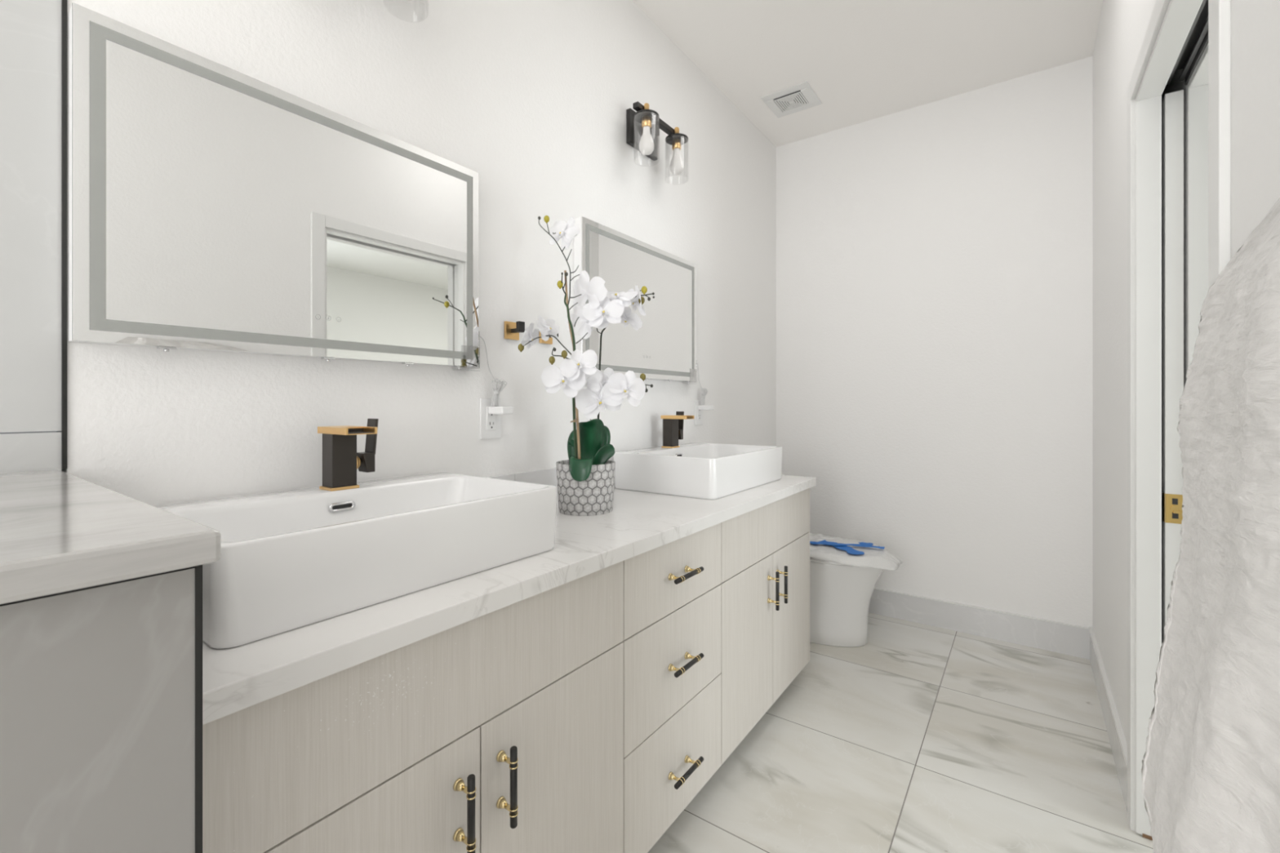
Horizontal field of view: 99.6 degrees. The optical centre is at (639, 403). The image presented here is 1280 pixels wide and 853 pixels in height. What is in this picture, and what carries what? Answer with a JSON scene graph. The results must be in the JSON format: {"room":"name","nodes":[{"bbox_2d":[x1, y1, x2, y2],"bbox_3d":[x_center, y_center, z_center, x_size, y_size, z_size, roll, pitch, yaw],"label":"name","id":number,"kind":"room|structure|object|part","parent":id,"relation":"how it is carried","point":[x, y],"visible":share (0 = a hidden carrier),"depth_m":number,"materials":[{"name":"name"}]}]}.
{"room":"bathroom","nodes":[
{"label":"bathroom","id":0,"kind":"room"},
{"bbox_2d":[0,564,202,852],"bbox_3d":[-0.707,0.652,0.592,0.691,1.036,0.178,0,0,36],"label":"wall","id":1,"kind":"structure","parent":0,"point":[101,686],"depth_m":0.41,"materials":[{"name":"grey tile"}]},
{"bbox_2d":[0,469,221,604],"bbox_3d":[-0.698,0.120,0.583,0.716,0.028,0.196,0,0,36],"label":"ledge slab","id":2,"kind":"object","parent":1,"relation":"on","point":[60,531],"visible":1,"depth_m":0.44,"materials":[{"name":"white stone"}]},
{"bbox_3d":[-0.379,0.653,0.463,0.008,1.034,0.005,0,0,36],"label":"edge trim","id":3,"kind":"part","parent":1,"relation":"part of","materials":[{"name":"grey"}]},
{"bbox_2d":[0,0,776,506],"bbox_3d":[-0.876,-0.208,1.036,0.100,2.757,5.965,0,0,36],"label":"wall","id":4,"kind":"structure","parent":0,"point":[533,98],"depth_m":1.44,"materials":[{"name":"white paint"}]},
{"bbox_2d":[61,0,66,469],"bbox_3d":[-0.930,-0.741,0.874,0.005,1.693,0.006,0,0,36],"label":"trim","id":5,"kind":"structure","parent":4,"relation":"attached to","point":[64,2],"depth_m":0.87,"materials":[{"name":"grey metal"}]},
{"bbox_2d":[68,2,479,371],"bbox_3d":[-0.684,-0.361,1.182,0.041,0.545,0.780,0,0,36],"label":"mirror","id":6,"kind":"object","parent":4,"relation":"attached to","point":[213,206],"visible":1,"depth_m":1.04,"materials":[{"name":"silver mirror"}]},
{"bbox_2d":[480,398,501,439],"bbox_3d":[-0.431,0.044,1.563,0.009,0.117,0.074,0,0,36],"label":"wall outlet","id":7,"kind":"object","parent":4,"relation":"attached to","point":[490,424],"visible":0.86,"depth_m":1.55,"materials":[{"name":"white plastic"}]},
{"bbox_2d":[486,406,496,430],"bbox_3d":[-0.429,0.044,1.562,0.004,0.068,0.034,0,0,36],"label":"receptacle","id":8,"kind":"object","parent":7,"relation":"attached to","point":[491,418],"depth_m":1.56,"materials":[{"name":"white plastic"}]},
{"bbox_2d":[478,336,513,414],"bbox_3d":[-0.411,-0.078,1.529,0.062,0.217,0.110,0,0,36],"label":"power adapter","id":9,"kind":"object","parent":4,"relation":"attached to","point":[494,408],"visible":1,"depth_m":1.54,"materials":[{"name":"white plastic"}]},
{"bbox_2d":[202,488,809,852],"bbox_3d":[-0.087,0.722,1.572,0.555,0.744,2.119,0,0,36],"label":"bathroom vanity","id":10,"kind":"object","parent":4,"relation":"attached to","point":[586,713],"visible":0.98,"depth_m":1.03,"materials":[{"name":"wood"}]},
{"bbox_3d":[-0.393,0.819,0.757,0.020,0.546,0.396,0,0,36],"label":"door","id":11,"kind":"part","parent":10,"relation":"part of","materials":[{"name":"wood"}]},
{"bbox_3d":[-0.277,0.448,0.919,0.020,0.191,0.795,0,0,36],"label":"panel","id":12,"kind":"part","parent":10,"relation":"part of","materials":[{"name":"wood"}]},
{"bbox_3d":[-0.278,0.658,0.864,0.041,0.135,0.019,0,0,36],"label":"handle","id":13,"kind":"part","parent":10,"relation":"part of","materials":[{"name":"black metal"}]},
{"bbox_3d":[-0.227,0.658,0.935,0.041,0.135,0.019,0,0,36],"label":"handle","id":14,"kind":"part","parent":10,"relation":"part of","materials":[{"name":"black metal"}]},
{"bbox_2d":[202,475,816,724],"bbox_3d":[-0.091,0.333,1.583,0.536,0.035,2.136,0,0,36],"label":"countertop","id":15,"kind":"structure","parent":10,"relation":"on","point":[237,678],"depth_m":0.88,"materials":[{"name":"white stone"}]},
{"bbox_2d":[155,472,556,648],"bbox_3d":[-0.525,0.247,1.050,0.426,0.135,0.614,0,0,36],"label":"vessel basin","id":16,"kind":"object","parent":15,"relation":"in","point":[289,560],"visible":0.87,"depth_m":0.91,"materials":[{"name":"white ceramic"}]},
{"bbox_2d":[317,418,377,491],"bbox_3d":[-0.597,0.107,1.142,0.120,0.146,0.106,0,0,36],"label":"faucet","id":17,"kind":"object","parent":16,"relation":"on","point":[341,460],"visible":1,"depth_m":1.13,"materials":[{"name":"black metal"}]},
{"bbox_3d":[-0.635,0.177,1.143,0.052,0.006,0.058,0,0,36],"label":"plate","id":18,"kind":"part","parent":17,"relation":"part of","materials":[{"name":"gold metal"}]},
{"bbox_3d":[-0.609,0.056,1.125,0.120,0.014,0.064,0,0,36],"label":"spout","id":19,"kind":"part","parent":17,"relation":"part of","materials":[{"name":"gold metal"}]},
{"bbox_3d":[-0.600,0.092,1.188,0.036,0.116,0.034,0,0,36],"label":"lever","id":20,"kind":"part","parent":17,"relation":"part of","materials":[{"name":"brown metal"}]},
{"bbox_2d":[517,215,654,515],"bbox_3d":[-0.152,-0.115,1.510,0.301,0.860,0.297,0,0,36],"label":"potted orchid","id":21,"kind":"object","parent":15,"relation":"on","point":[585,481],"visible":1,"depth_m":1.52,"materials":[{"name":"plant"}]},
{"bbox_3d":[-0.307,-0.188,1.500,0.028,0.073,0.092,0,0,8],"label":"flower","id":22,"kind":"part","parent":21,"relation":"part of","materials":[{"name":"white plant"}]},
{"bbox_3d":[-0.266,-0.210,1.522,0.034,0.078,0.098,0,0,25],"label":"flower","id":23,"kind":"part","parent":21,"relation":"part of","materials":[{"name":"white plant"}]},
{"bbox_3d":[-0.208,-0.066,1.470,0.120,0.103,0.023,0,0,-9],"label":"flower","id":24,"kind":"part","parent":21,"relation":"part of","materials":[{"name":"white plant"}]},
{"bbox_3d":[-0.218,-0.493,1.575,0.119,0.104,0.040,0,0,36],"label":"flower","id":25,"kind":"part","parent":21,"relation":"part of","materials":[{"name":"white plant"}]},
{"bbox_3d":[-0.187,-0.052,1.501,0.022,0.478,0.126,0,0,7],"label":"stem","id":26,"kind":"part","parent":21,"relation":"part of","materials":[{"name":"green"}]},
{"bbox_3d":[-0.166,-0.104,1.467,0.106,0.089,0.036,0,0,3],"label":"flower","id":27,"kind":"part","parent":21,"relation":"part of","materials":[{"name":"white plant"}]},
{"bbox_3d":[-0.159,0.244,1.590,0.174,0.142,0.174,0,0,36],"label":"pot","id":28,"kind":"part","parent":21,"relation":"part of","materials":[{"name":"ceramic"}]},
{"bbox_3d":[-0.150,-0.231,1.529,0.118,0.106,0.045,0,0,-20],"label":"flower","id":29,"kind":"part","parent":21,"relation":"part of","materials":[{"name":"white plant"}]},
{"bbox_3d":[-0.151,-0.316,1.518,0.135,0.108,0.034,0,0,41],"label":"flower","id":30,"kind":"part","parent":21,"relation":"part of","materials":[{"name":"white plant"}]},
{"bbox_3d":[-0.149,-0.072,1.520,0.100,0.080,0.019,0,0,-20],"label":"flower","id":31,"kind":"part","parent":21,"relation":"part of","materials":[{"name":"white plant"}]},
{"bbox_3d":[-0.115,-0.013,1.529,0.137,0.117,0.034,0,0,-9],"label":"flower","id":32,"kind":"part","parent":21,"relation":"part of","materials":[{"name":"white plant"}]},
{"bbox_3d":[-0.101,-0.256,1.504,0.117,0.092,0.038,0,0,1],"label":"flower","id":33,"kind":"part","parent":21,"relation":"part of","materials":[{"name":"white plant"}]},
{"bbox_3d":[-0.091,-0.065,1.564,0.110,0.081,0.049,0,0,-15],"label":"flower","id":34,"kind":"part","parent":21,"relation":"part of","materials":[{"name":"white plant"}]},
{"bbox_3d":[-0.059,-0.296,1.541,0.118,0.059,0.076,0,0,20],"label":"flower","id":35,"kind":"part","parent":21,"relation":"part of","materials":[{"name":"white plant"}]},
{"bbox_3d":[-0.053,-0.058,1.575,0.199,0.506,0.034,0,0,36],"label":"stem","id":36,"kind":"part","parent":21,"relation":"part of","materials":[{"name":"grey"}]},
{"bbox_3d":[-0.035,-0.041,1.516,0.115,0.102,0.026,0,0,20],"label":"flower","id":37,"kind":"part","parent":21,"relation":"part of","materials":[{"name":"white plant"}]},
{"bbox_3d":[-0.035,-0.245,1.559,0.098,0.067,0.063,0,0,36],"label":"flower","id":38,"kind":"part","parent":21,"relation":"part of","materials":[{"name":"white plant"}]},
{"bbox_3d":[-0.006,-0.292,1.550,0.036,0.086,0.098,0,0,-24],"label":"flower","id":39,"kind":"part","parent":21,"relation":"part of","materials":[{"name":"white plant"}]},
{"bbox_2d":[613,442,782,499],"bbox_3d":[0.246,0.247,2.126,0.426,0.135,0.614,0,0,36],"label":"vessel basin","id":40,"kind":"object","parent":15,"relation":"in","point":[700,470],"visible":0.96,"depth_m":1.92,"materials":[{"name":"white ceramic"}]},
{"bbox_2d":[660,411,693,448],"bbox_3d":[0.163,0.107,2.204,0.120,0.146,0.106,0,0,36],"label":"faucet","id":41,"kind":"object","parent":40,"relation":"on","point":[673,425],"visible":1,"depth_m":2.19,"materials":[{"name":"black metal"}]},
{"bbox_3d":[0.125,0.177,2.205,0.052,0.006,0.058,0,0,36],"label":"plate","id":42,"kind":"part","parent":41,"relation":"part of","materials":[{"name":"gold metal"}]},
{"bbox_3d":[0.151,0.056,2.187,0.120,0.014,0.064,0,0,36],"label":"spout","id":43,"kind":"part","parent":41,"relation":"part of","materials":[{"name":"gold metal"}]},
{"bbox_3d":[0.160,0.092,2.250,0.036,0.116,0.034,0,0,36],"label":"lever","id":44,"kind":"part","parent":41,"relation":"part of","materials":[{"name":"brown metal"}]},
{"bbox_3d":[-0.161,0.819,1.081,0.020,0.546,0.396,0,0,36],"label":"door","id":45,"kind":"part","parent":10,"relation":"part of","materials":[{"name":"wood"}]},
{"bbox_3d":[0.097,0.679,1.441,0.020,0.266,0.483,0,0,36],"label":"drawer","id":46,"kind":"part","parent":10,"relation":"part of","materials":[{"name":"wood"}]},
{"bbox_3d":[0.097,0.954,1.441,0.020,0.277,0.483,0,0,36],"label":"drawer","id":47,"kind":"part","parent":10,"relation":"part of","materials":[{"name":"wood"}]},
{"bbox_3d":[0.097,0.448,1.441,0.020,0.191,0.483,0,0,36],"label":"drawer","id":48,"kind":"part","parent":10,"relation":"part of","materials":[{"name":"wood"}]},
{"bbox_3d":[0.118,0.962,1.418,0.041,0.019,0.135,0,0,36],"label":"handle","id":49,"kind":"part","parent":10,"relation":"part of","materials":[{"name":"black metal"}]},
{"bbox_3d":[0.118,0.682,1.418,0.041,0.019,0.135,0,0,36],"label":"handle","id":50,"kind":"part","parent":10,"relation":"part of","materials":[{"name":"black metal"}]},
{"bbox_3d":[0.118,0.448,1.418,0.041,0.019,0.135,0,0,36],"label":"handle","id":51,"kind":"part","parent":10,"relation":"part of","materials":[{"name":"black metal"}]},
{"bbox_3d":[0.356,0.819,1.803,0.020,0.546,0.401,0,0,36],"label":"door","id":52,"kind":"part","parent":10,"relation":"part of","materials":[{"name":"wood"}]},
{"bbox_3d":[0.470,0.448,1.963,0.020,0.191,0.794,0,0,36],"label":"panel","id":53,"kind":"part","parent":10,"relation":"part of","materials":[{"name":"wood"}]},
{"bbox_3d":[0.474,0.662,1.915,0.041,0.135,0.019,0,0,36],"label":"handle","id":54,"kind":"part","parent":10,"relation":"part of","materials":[{"name":"black metal"}]},
{"bbox_3d":[0.522,0.662,1.982,0.041,0.135,0.019,0,0,36],"label":"handle","id":55,"kind":"part","parent":10,"relation":"part of","materials":[{"name":"black metal"}]},
{"bbox_3d":[0.588,0.819,2.127,0.020,0.546,0.390,0,0,36],"label":"door","id":56,"kind":"part","parent":10,"relation":"part of","materials":[{"name":"wood"}]},
{"bbox_2d":[504,320,524,340],"bbox_3d":[-0.369,-0.218,1.615,0.050,0.052,0.052,0,0,36],"label":"robe hook","id":57,"kind":"object","parent":4,"relation":"attached to","point":[512,330],"visible":0.99,"depth_m":1.61,"materials":[{"name":"gold metal"}]},
{"bbox_3d":[-0.365,-0.227,1.612,0.041,0.031,0.022,0,0,36],"label":"arm","id":58,"kind":"part","parent":57,"relation":"part of","materials":[{"name":"black metal"}]},
{"bbox_2d":[539,331,558,344],"bbox_3d":[-0.286,-0.218,1.730,0.050,0.052,0.052,0,0,36],"label":"robe hook","id":59,"kind":"object","parent":4,"relation":"attached to","point":[549,341],"visible":0.22,"depth_m":1.74,"materials":[{"name":"gold metal"}]},
{"bbox_3d":[-0.303,-0.218,1.742,0.009,0.052,0.052,0,0,36],"label":"wall plate","id":60,"kind":"part","parent":59,"relation":"part of","materials":[{"name":"gold metal"}]},
{"bbox_2d":[486,459,614,499],"bbox_3d":[-0.305,0.263,1.737,0.010,0.103,2.136,0,0,36],"label":"backsplash","id":61,"kind":"structure","parent":4,"relation":"attached to","point":[548,476],"depth_m":1.70,"materials":[{"name":"grey stone"}]},
{"bbox_2d":[573,216,696,383],"bbox_3d":[0.016,-0.361,2.159,0.041,0.545,0.780,0,0,36],"label":"mirror","id":62,"kind":"object","parent":4,"relation":"attached to","point":[664,346],"visible":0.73,"depth_m":2.13,"materials":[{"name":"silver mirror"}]},
{"bbox_2d":[626,101,688,174],"bbox_3d":[0.064,-1.024,2.131,0.153,0.232,0.311,0,0,36],"label":"wall light","id":63,"kind":"object","parent":4,"relation":"attached to","point":[642,135],"visible":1,"depth_m":2.11,"materials":[{"name":"black metal"}]},
{"bbox_3d":[0.010,-1.074,2.170,0.020,0.132,0.190,0,0,36],"label":"plate","id":64,"kind":"part","parent":63,"relation":"part of","materials":[{"name":"black metal"}]},
{"bbox_2d":[641,115,651,128],"bbox_3d":[0.025,-1.052,2.027,0.037,0.039,0.037,0,0,36],"label":"socket","id":65,"kind":"object","parent":63,"relation":"attached to","point":[646,120],"depth_m":2.01,"materials":[{"name":"gold metal"}]},
{"bbox_3d":[0.025,-1.100,2.027,0.030,0.044,0.030,0,0,36],"label":"knob","id":66,"kind":"part","parent":63,"relation":"part of","materials":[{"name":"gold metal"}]},
{"bbox_3d":[0.025,-0.986,2.027,0.057,0.104,0.057,0,0,36],"label":"bulb","id":67,"kind":"part","parent":63,"relation":"part of","materials":[{"name":"white glass"}]},
{"bbox_2d":[671,138,681,150],"bbox_3d":[0.150,-1.052,2.202,0.037,0.039,0.037,0,0,36],"label":"socket","id":68,"kind":"object","parent":63,"relation":"attached to","point":[676,143],"depth_m":2.19,"materials":[{"name":"gold metal"}]},
{"bbox_3d":[0.150,-1.100,2.202,0.030,0.044,0.030,0,0,36],"label":"knob","id":69,"kind":"part","parent":63,"relation":"part of","materials":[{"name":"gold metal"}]},
{"bbox_3d":[0.150,-0.986,2.202,0.057,0.104,0.057,0,0,36],"label":"bulb","id":70,"kind":"part","parent":63,"relation":"part of","materials":[{"name":"white glass"}]},
{"bbox_2d":[694,400,702,425],"bbox_3d":[0.278,0.044,2.554,0.009,0.117,0.074,0,0,36],"label":"wall outlet","id":71,"kind":"object","parent":4,"relation":"attached to","point":[698,413],"visible":0.92,"depth_m":2.54,"materials":[{"name":"white plastic"}]},
{"bbox_2d":[697,405,701,419],"bbox_3d":[0.280,0.044,2.552,0.004,0.068,0.034,0,0,36],"label":"receptacle","id":72,"kind":"object","parent":71,"relation":"attached to","point":[699,411],"depth_m":2.55,"materials":[{"name":"white plastic"}]},
{"bbox_2d":[697,363,714,409],"bbox_3d":[0.297,-0.078,2.520,0.062,0.217,0.110,0,0,36],"label":"power adapter","id":73,"kind":"object","parent":4,"relation":"attached to","point":[702,406],"visible":1,"depth_m":2.53,"materials":[{"name":"white plastic"}]},
{"bbox_2d":[631,0,1102,146],"bbox_3d":[-0.284,-1.637,0.550,1.628,0.100,6.065,0,0,36],"label":"ceiling","id":74,"kind":"structure","parent":0,"point":[864,60],"depth_m":2.40,"materials":[{"name":"white paint"}]},
{"bbox_2d":[760,80,822,118],"bbox_3d":[0.794,-1.581,2.832,0.242,0.012,0.242,0,0,36],"label":"ceiling vent","id":75,"kind":"object","parent":74,"relation":"in","point":[799,97],"visible":1,"depth_m":2.82,"materials":[{"name":"white paint"}]},
{"bbox_2d":[773,91,808,111],"bbox_3d":[0.794,-1.577,2.832,0.138,0.002,0.138,0,0,36],"label":"grille","id":76,"kind":"object","parent":75,"relation":"attached to","point":[791,100],"depth_m":2.82,"materials":[{"name":"white paint"}]},
{"bbox_2d":[647,612,1153,852],"bbox_3d":[2.113,1.220,0.486,5.600,0.100,8.750,0,0,36],"label":"floor","id":77,"kind":"structure","parent":0,"point":[917,737],"depth_m":1.75,"materials":[{"name":"tile"}]},
{"bbox_2d":[809,556,884,647],"bbox_3d":[0.891,0.797,2.787,0.705,0.745,0.384,0,0,36],"label":"toilet","id":78,"kind":"object","parent":77,"relation":"on","point":[840,594],"visible":0.24,"depth_m":2.60,"materials":[{"name":"white ceramic"}]},
{"bbox_3d":[0.967,0.756,2.733,0.520,0.017,0.374,0,0,36],"label":"seat","id":79,"kind":"part","parent":78,"relation":"part of","materials":[{"name":"white ceramic"}]},
{"bbox_2d":[809,533,902,570],"bbox_3d":[1.014,0.733,2.699,0.518,0.072,0.414,0,0,36],"label":"lid","id":80,"kind":"object","parent":78,"relation":"on","point":[873,557],"visible":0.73,"depth_m":2.57,"materials":[{"name":"white"}]},
{"bbox_2d":[817,539,864,554],"bbox_3d":[0.990,0.709,2.668,0.093,0.003,0.279,0,0,-24],"label":"tape","id":81,"kind":"object","parent":80,"relation":"on","point":[849,549],"visible":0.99,"depth_m":2.63,"materials":[{"name":"blue plastic"}]},
{"bbox_2d":[809,541,884,549],"bbox_3d":[1.026,0.704,2.696,0.361,0.003,0.062,0,0,18],"label":"tape","id":82,"kind":"object","parent":80,"relation":"on","point":[811,542],"visible":0.95,"depth_m":2.69,"materials":[{"name":"blue plastic"}]},
{"bbox_2d":[857,542,873,545],"bbox_3d":[1.139,0.709,2.730,0.073,0.003,0.063,0,0,24],"label":"tape","id":83,"kind":"object","parent":80,"relation":"on","point":[860,543],"visible":0.93,"depth_m":2.73,"materials":[{"name":"blue plastic"}]},
{"bbox_2d":[776,56,1092,626],"bbox_3d":[1.485,-0.208,2.952,1.508,2.757,0.100,0,0,36],"label":"wall","id":84,"kind":"structure","parent":0,"point":[934,260],"depth_m":2.80,"materials":[{"name":"white paint"}]},
{"bbox_2d":[868,587,1089,659],"bbox_3d":[1.452,1.099,2.906,1.508,0.143,0.013,0,0,36],"label":"baseboard","id":85,"kind":"structure","parent":84,"relation":"attached to","point":[1066,638],"depth_m":2.70,"materials":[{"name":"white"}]},
{"bbox_2d":[1092,0,1279,743],"bbox_3d":[0.421,-0.208,0.046,0.144,2.757,5.865,0,0,36],"label":"wall","id":86,"kind":"structure","parent":0,"point":[1122,26],"depth_m":1.76,"materials":[{"name":"white paint"}]},
{"bbox_2d":[1088,626,1127,812],"bbox_3d":[1.720,1.095,1.997,0.014,0.150,1.158,0,0,36],"label":"baseboard","id":87,"kind":"structure","parent":86,"relation":"attached to","point":[1117,738],"depth_m":1.85,"materials":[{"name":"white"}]},
{"bbox_2d":[1142,833,1152,839],"bbox_3d":[1.370,1.165,1.446,0.038,0.010,0.004,0,0,36],"label":"trim","id":88,"kind":"structure","parent":86,"relation":"attached to","point":[1145,836],"depth_m":1.45,"materials":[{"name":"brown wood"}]},
{"bbox_2d":[1134,0,1208,835],"bbox_3d":[1.185,0.168,1.115,0.152,1.996,0.783,0,0,36],"label":"trim","id":89,"kind":"structure","parent":86,"relation":"attached to","point":[1180,16],"depth_m":1.45,"materials":[{"name":"white paint"}]},
{"bbox_2d":[1127,0,1231,831],"bbox_3d":[1.122,0.142,1.160,0.013,2.055,0.899,0,0,36],"label":"trim","id":90,"kind":"structure","parent":86,"relation":"attached to","point":[1219,11],"depth_m":0.84,"materials":[{"name":"white paint"}]},
{"bbox_2d":[1161,0,1208,643],"bbox_3d":[1.438,0.137,1.465,0.049,2.043,1.623,0,0,36],"label":"door","id":91,"kind":"structure","parent":86,"relation":"in","point":[1196,42],"depth_m":1.43,"materials":[{"name":"white paint"}]},
{"bbox_3d":[1.422,0.279,1.443,0.038,0.077,0.049,0,0,36],"label":"edge pull","id":92,"kind":"part","parent":91,"relation":"part of","materials":[{"name":"gold metal"}]},
{"bbox_2d":[1141,197,1279,852],"bbox_3d":[0.504,0.362,0.428,0.158,1.215,0.848,0,0,36],"label":"towel","id":93,"kind":"object","parent":86,"relation":"hanging from","point":[1211,768],"visible":1,"depth_m":0.52,"materials":[{"name":"white fabric"}]}
]}

